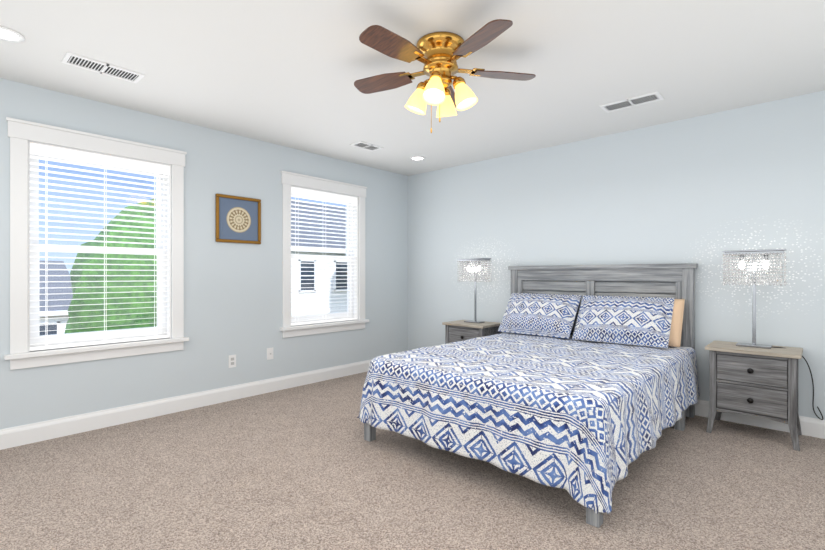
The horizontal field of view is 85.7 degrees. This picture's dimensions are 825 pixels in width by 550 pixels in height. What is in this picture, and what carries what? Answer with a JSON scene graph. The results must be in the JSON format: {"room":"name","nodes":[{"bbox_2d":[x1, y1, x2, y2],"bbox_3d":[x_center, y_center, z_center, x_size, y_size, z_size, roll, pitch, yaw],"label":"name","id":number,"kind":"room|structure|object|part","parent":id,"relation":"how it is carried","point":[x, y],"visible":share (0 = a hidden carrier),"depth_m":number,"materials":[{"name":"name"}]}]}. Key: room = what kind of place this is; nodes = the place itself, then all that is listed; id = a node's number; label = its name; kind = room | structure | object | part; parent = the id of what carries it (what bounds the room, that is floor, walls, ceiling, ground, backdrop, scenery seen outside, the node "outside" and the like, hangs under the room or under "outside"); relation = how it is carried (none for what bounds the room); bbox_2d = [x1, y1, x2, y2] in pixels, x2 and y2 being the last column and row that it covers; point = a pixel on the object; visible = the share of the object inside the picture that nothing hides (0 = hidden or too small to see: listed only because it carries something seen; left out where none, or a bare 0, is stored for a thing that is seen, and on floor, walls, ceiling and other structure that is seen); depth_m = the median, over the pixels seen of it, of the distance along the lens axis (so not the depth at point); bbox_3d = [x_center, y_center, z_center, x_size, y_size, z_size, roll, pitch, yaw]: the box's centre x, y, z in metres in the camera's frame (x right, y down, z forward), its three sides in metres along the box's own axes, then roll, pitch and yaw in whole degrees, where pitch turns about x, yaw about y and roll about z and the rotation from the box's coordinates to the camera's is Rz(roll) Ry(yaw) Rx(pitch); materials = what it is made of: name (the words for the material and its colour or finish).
{"room":"bedroom","nodes":[
{"label":"bedroom","id":0,"kind":"room"},
{"bbox_2d":[0,78,407,428],"bbox_3d":[-1.938,-0.075,3.874,0.150,2.440,5.700,0,0,42],"label":"wall","id":1,"kind":"structure","parent":0,"point":[232,298],"depth_m":3.96,"materials":[{"name":"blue paint"}]},
{"bbox_2d":[4,117,188,369],"bbox_3d":[-2.344,-0.205,3.389,0.205,1.670,1.150,0,0,42],"label":"window","id":2,"kind":"structure","parent":1,"relation":"in","point":[20,133],"depth_m":3.26,"materials":[{"name":"white wood"}]},
{"bbox_3d":[-2.396,-0.195,3.437,0.064,1.440,0.910,0,0,42],"label":"window sash","id":3,"kind":"part","parent":2,"relation":"part of","materials":[{"name":"clear glass"}]},
{"bbox_2d":[30,143,169,350],"bbox_3d":[-2.339,-0.191,3.385,0.076,1.423,0.882,0,0,42],"label":"window blind","id":4,"kind":"object","parent":2,"relation":"attached to","point":[56,152],"visible":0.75,"depth_m":3.35,"materials":[{"name":"white plastic"}]},
{"bbox_2d":[0,359,371,449],"bbox_3d":[-1.877,1.080,3.818,0.016,0.130,5.400,0,0,42],"label":"baseboard","id":5,"kind":"structure","parent":1,"relation":"attached to","point":[11,437],"depth_m":3.61,"materials":[{"name":"white wood"}]},
{"bbox_2d":[228,355,235,367],"bbox_3d":[-1.650,0.790,4.072,0.007,0.114,0.070,0,0,42],"label":"electrical outlet","id":6,"kind":"object","parent":1,"relation":"attached to","point":[231,361],"visible":1,"depth_m":4.06,"materials":[{"name":"white plastic"}]},
{"bbox_2d":[216,194,260,243],"bbox_3d":[-1.603,-0.510,4.110,0.023,0.430,0.430,0,0,42],"label":"picture","id":7,"kind":"object","parent":1,"relation":"attached to","point":[238,219],"visible":0.98,"depth_m":4.10,"materials":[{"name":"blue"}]},
{"bbox_2d":[267,347,272,359],"bbox_3d":[-1.390,0.770,4.348,0.018,0.114,0.070,0,0,42],"label":"electrical outlet","id":8,"kind":"object","parent":1,"relation":"attached to","point":[269,353],"visible":1,"depth_m":4.34,"materials":[{"name":"white plastic"}]},
{"bbox_2d":[280,171,368,337],"bbox_3d":[-0.973,-0.205,4.888,0.205,1.670,1.150,0,0,42],"label":"window","id":9,"kind":"structure","parent":1,"relation":"in","point":[288,181],"depth_m":4.88,"materials":[{"name":"white wood"}]},
{"bbox_3d":[-1.024,-0.195,4.936,0.064,1.440,0.910,0,0,42],"label":"window sash","id":10,"kind":"part","parent":9,"relation":"part of","materials":[{"name":"glass"}]},
{"bbox_2d":[291,187,356,325],"bbox_3d":[-0.967,-0.191,4.884,0.076,1.423,0.882,0,0,42],"label":"window blind","id":11,"kind":"object","parent":9,"relation":"attached to","point":[317,194],"visible":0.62,"depth_m":4.85,"materials":[{"name":"white plastic"}]},
{"bbox_2d":[0,372,824,549],"bbox_3d":[-0.112,1.195,2.203,5.100,0.100,5.700,0,0,42],"label":"floor","id":12,"kind":"structure","parent":0,"point":[306,467],"depth_m":2.35,"materials":[{"name":"beige carpet"}]},
{"bbox_2d":[442,320,501,343],"bbox_3d":[0.662,0.833,4.856,0.530,0.625,0.427,0,0,42],"label":"nightstand","id":13,"kind":"object","parent":12,"relation":"on","point":[458,330],"visible":0.31,"depth_m":4.74,"materials":[{"name":"grey wood"}]},
{"bbox_2d":[457,258,491,322],"bbox_3d":[0.676,0.169,4.871,0.365,0.700,0.140,0,0,42],"label":"lamp","id":14,"kind":"object","parent":13,"relation":"on","point":[465,269],"visible":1,"depth_m":4.83,"materials":[{"name":"silver metal"}]},
{"bbox_3d":[0.672,-0.073,4.868,0.176,0.065,0.034,0,0,42],"label":"bulb","id":15,"kind":"part","parent":14,"relation":"part of","materials":[{"name":"white glass"}]},
{"bbox_2d":[357,263,699,527],"bbox_3d":[0.957,0.526,3.332,1.743,1.238,2.257,0,0,42],"label":"bed","id":16,"kind":"object","parent":12,"relation":"on","point":[588,396],"visible":1,"depth_m":2.77,"materials":[{"name":"blue fabric"}]},
{"bbox_2d":[497,292,581,338],"bbox_3d":[1.202,0.373,4.254,0.734,0.454,0.226,0,-35,44],"label":"pillow","id":17,"kind":"object","parent":16,"relation":"on","point":[552,316],"depth_m":4.13,"materials":[{"name":"fabric"}]},
{"bbox_3d":[1.664,0.526,4.144,1.690,1.238,0.102,0,0,42],"label":"headboard","id":18,"kind":"part","parent":16,"relation":"part of","materials":[{"name":"grey wood"}]},
{"bbox_2d":[572,295,674,348],"bbox_3d":[1.756,0.373,3.734,0.734,0.454,0.226,0,-35,40],"label":"pillow","id":19,"kind":"object","parent":16,"relation":"on","point":[641,322],"depth_m":3.62,"materials":[{"name":"fabric"}]},
{"bbox_2d":[705,341,802,450],"bbox_3d":[2.462,0.833,3.209,0.530,0.625,0.427,0,0,42],"label":"nightstand","id":20,"kind":"object","parent":12,"relation":"on","point":[759,382],"visible":0.98,"depth_m":3.07,"materials":[{"name":"grey wood"}]},
{"bbox_2d":[722,249,786,348],"bbox_3d":[2.476,0.169,3.224,0.365,0.700,0.140,0,0,42],"label":"lamp","id":21,"kind":"object","parent":20,"relation":"on","point":[754,254],"visible":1,"depth_m":3.20,"materials":[{"name":"silver metal"}]},
{"bbox_3d":[2.473,-0.073,3.220,0.176,0.065,0.034,0,0,42],"label":"bulb","id":22,"kind":"part","parent":21,"relation":"part of","materials":[{"name":"white glass"}]},
{"bbox_2d":[772,346,822,419],"bbox_3d":[2.719,0.762,3.141,0.274,0.503,0.151,0,0,42],"label":"power cord","id":23,"kind":"object","parent":21,"relation":"attached to","point":[813,389],"visible":0.75,"depth_m":3.13,"materials":[{"name":"black plastic"}]},
{"bbox_2d":[0,0,824,175],"bbox_3d":[-0.112,-1.355,2.203,5.100,0.120,5.700,0,0,42],"label":"ceiling","id":24,"kind":"structure","parent":0,"point":[287,73],"depth_m":2.73,"materials":[{"name":"white paint"}]},
{"bbox_2d":[0,26,24,42],"bbox_3d":[-2.187,-1.290,2.380,0.170,0.008,0.170,0,0,42],"label":"recessed light","id":25,"kind":"object","parent":24,"relation":"in","point":[8,35],"visible":1,"depth_m":2.40,"materials":[{"name":"white plastic"}]},
{"bbox_2d":[61,52,144,82],"bbox_3d":[-1.928,-1.290,2.781,0.170,0.008,0.400,0,0,42],"label":"ceiling vent","id":26,"kind":"object","parent":24,"relation":"in","point":[82,62],"visible":0.98,"depth_m":2.77,"materials":[{"name":"white metal"}]},
{"bbox_2d":[350,141,382,150],"bbox_3d":[-0.460,-1.290,4.460,0.170,0.008,0.300,0,0,42],"label":"ceiling vent","id":27,"kind":"object","parent":24,"relation":"in","point":[365,146],"visible":1,"depth_m":4.45,"materials":[{"name":"white metal"}]},
{"bbox_2d":[410,156,424,160],"bbox_3d":[0.058,-1.290,4.922,0.170,0.008,0.170,0,0,42],"label":"recessed light","id":28,"kind":"object","parent":24,"relation":"in","point":[417,158],"visible":1,"depth_m":4.93,"materials":[{"name":"white plastic"}]},
{"bbox_2d":[354,19,535,132],"bbox_3d":[0.130,-1.044,2.473,1.074,0.501,1.035,0,0,42],"label":"fan","id":29,"kind":"object","parent":24,"relation":"hanging from","point":[439,54],"visible":1,"depth_m":2.42,"materials":[{"name":"brown wood"}]},
{"bbox_2d":[600,91,663,112],"bbox_3d":[1.636,-1.290,3.329,0.400,0.008,0.170,0,0,42],"label":"ceiling vent","id":30,"kind":"object","parent":24,"relation":"in","point":[635,101],"visible":0.96,"depth_m":3.31,"materials":[{"name":"white metal"}]},
{"bbox_2d":[408,90,824,419],"bbox_3d":[1.761,-0.075,4.251,4.800,2.440,0.150,0,0,42],"label":"wall","id":31,"kind":"structure","parent":0,"point":[703,192],"depth_m":3.79,"materials":[{"name":"paint"}]},
{"bbox_2d":[695,399,824,438],"bbox_3d":[1.705,1.080,4.189,4.740,0.130,0.016,0,0,42],"label":"baseboard","id":32,"kind":"structure","parent":31,"relation":"attached to","point":[813,427],"depth_m":3.32,"materials":[{"name":"white wood"}]},
{"label":"outside","id":33,"kind":"structure","parent":0,"visible":0},
{"bbox_2d":[40,261,72,334],"bbox_3d":[-22.812,4.195,19.451,10.820,9.900,12.000,0,0,42],"label":"house","id":34,"kind":"structure","parent":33,"point":[56,306],"depth_m":20.46,"materials":[{"name":"grey"}]},
{"bbox_2d":[64,199,156,333],"bbox_3d":[-6.994,4.684,12.987,5.536,14.322,5.209,0,0,42],"label":"tree","id":35,"kind":"object","parent":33,"point":[91,323],"depth_m":10.74,"materials":[{"name":"green plant"}]},
{"bbox_2d":[291,201,346,315],"bbox_3d":[-5.819,2.045,32.096,10.820,14.200,19.600,0,0,42],"label":"house","id":36,"kind":"structure","parent":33,"point":[321,302],"depth_m":25.75,"materials":[{"name":"grey"}]}
]}

